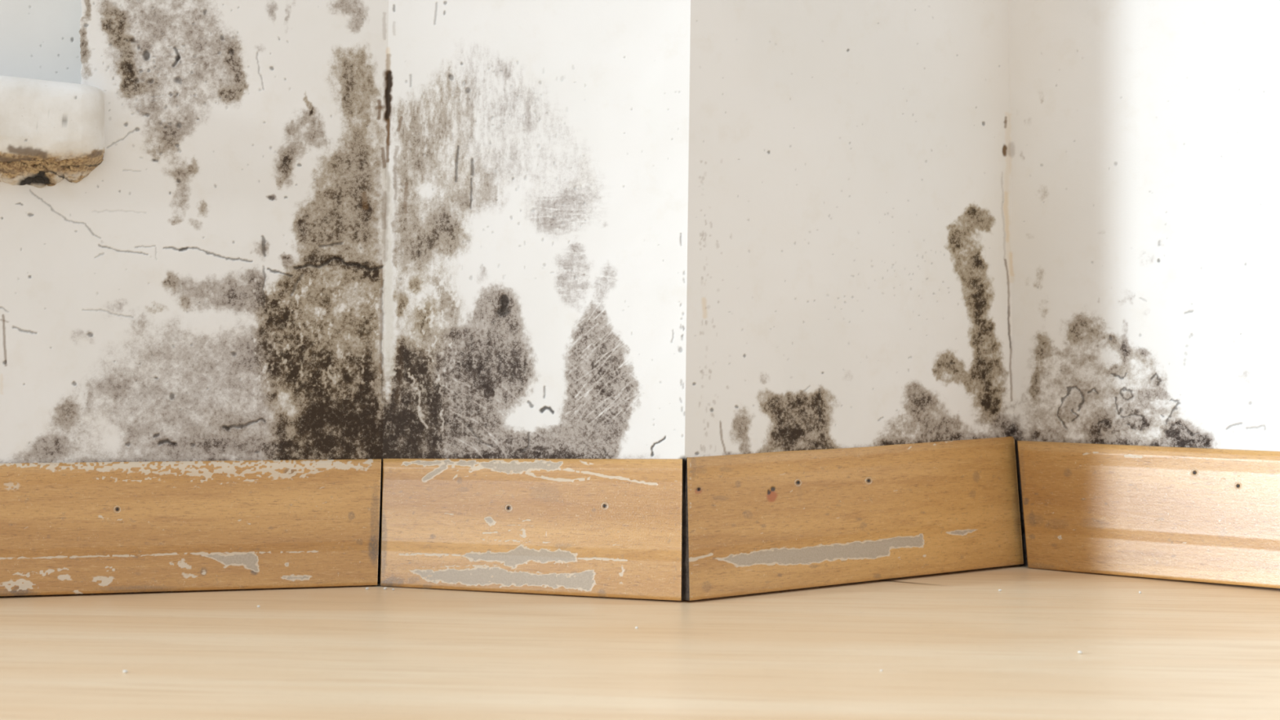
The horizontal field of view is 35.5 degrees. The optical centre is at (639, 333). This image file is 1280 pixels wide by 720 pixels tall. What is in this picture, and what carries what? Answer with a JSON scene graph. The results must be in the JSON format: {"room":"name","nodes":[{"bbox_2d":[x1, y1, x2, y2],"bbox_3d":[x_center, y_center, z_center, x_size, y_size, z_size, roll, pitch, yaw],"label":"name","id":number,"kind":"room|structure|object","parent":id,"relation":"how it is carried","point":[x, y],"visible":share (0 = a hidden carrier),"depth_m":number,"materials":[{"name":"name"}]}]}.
{"room":"damaged room","nodes":[
{"label":"damaged room","id":0,"kind":"room"},
{"bbox_2d":[0,564,1279,719],"bbox_3d":[0.000,0.132,0.250,5.000,0.001,2.900,0,0,0],"label":"floor","id":1,"kind":"structure","parent":0,"point":[947,646],"depth_m":0.82,"materials":[{"name":"laminate"}]},
{"bbox_2d":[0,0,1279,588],"bbox_3d":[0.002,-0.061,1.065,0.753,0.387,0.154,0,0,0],"label":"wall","id":2,"kind":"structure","parent":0,"point":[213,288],"depth_m":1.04,"materials":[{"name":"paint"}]},
{"bbox_2d":[0,75,104,187],"bbox_3d":[-0.320,-0.102,0.999,0.106,0.061,0.041,0,0,-20],"label":"window ledge","id":3,"kind":"object","parent":2,"relation":"attached to","point":[51,132],"visible":1,"depth_m":0.99,"materials":[{"name":"paint"}]},
{"bbox_2d":[0,458,381,595],"bbox_3d":[-0.255,0.098,1.022,0.245,0.066,0.021,0,0,-14],"label":"baseboard","id":4,"kind":"structure","parent":2,"relation":"attached to","point":[73,527],"depth_m":1.02,"materials":[{"name":"brown wood"}]},
{"bbox_2d":[380,458,684,600],"bbox_3d":[-0.056,0.097,1.021,0.172,0.069,0.021,0,0,22],"label":"baseboard","id":5,"kind":"structure","parent":2,"relation":"attached to","point":[593,527],"depth_m":1.01,"materials":[{"name":"brown wood"}]},
{"bbox_2d":[1017,440,1279,588],"bbox_3d":[0.299,0.096,1.061,0.225,0.071,0.021,0,0,43],"label":"baseboard","id":6,"kind":"structure","parent":2,"relation":"attached to","point":[1207,515],"depth_m":1.07,"materials":[{"name":"brown wood"}]},
{"bbox_2d":[684,0,1012,481],"bbox_3d":[0.118,-0.061,1.065,0.245,0.387,0.004,0,0,-39],"label":"wall","id":7,"kind":"structure","parent":0,"point":[849,286],"depth_m":1.06,"materials":[{"name":"paint"}]},
{"bbox_2d":[683,436,1023,600],"bbox_3d":[0.117,0.094,1.065,0.252,0.073,0.024,0,0,-39],"label":"baseboard","id":8,"kind":"structure","parent":7,"relation":"attached to","point":[777,521],"depth_m":1.05,"materials":[{"name":"brown wood"}]}
]}

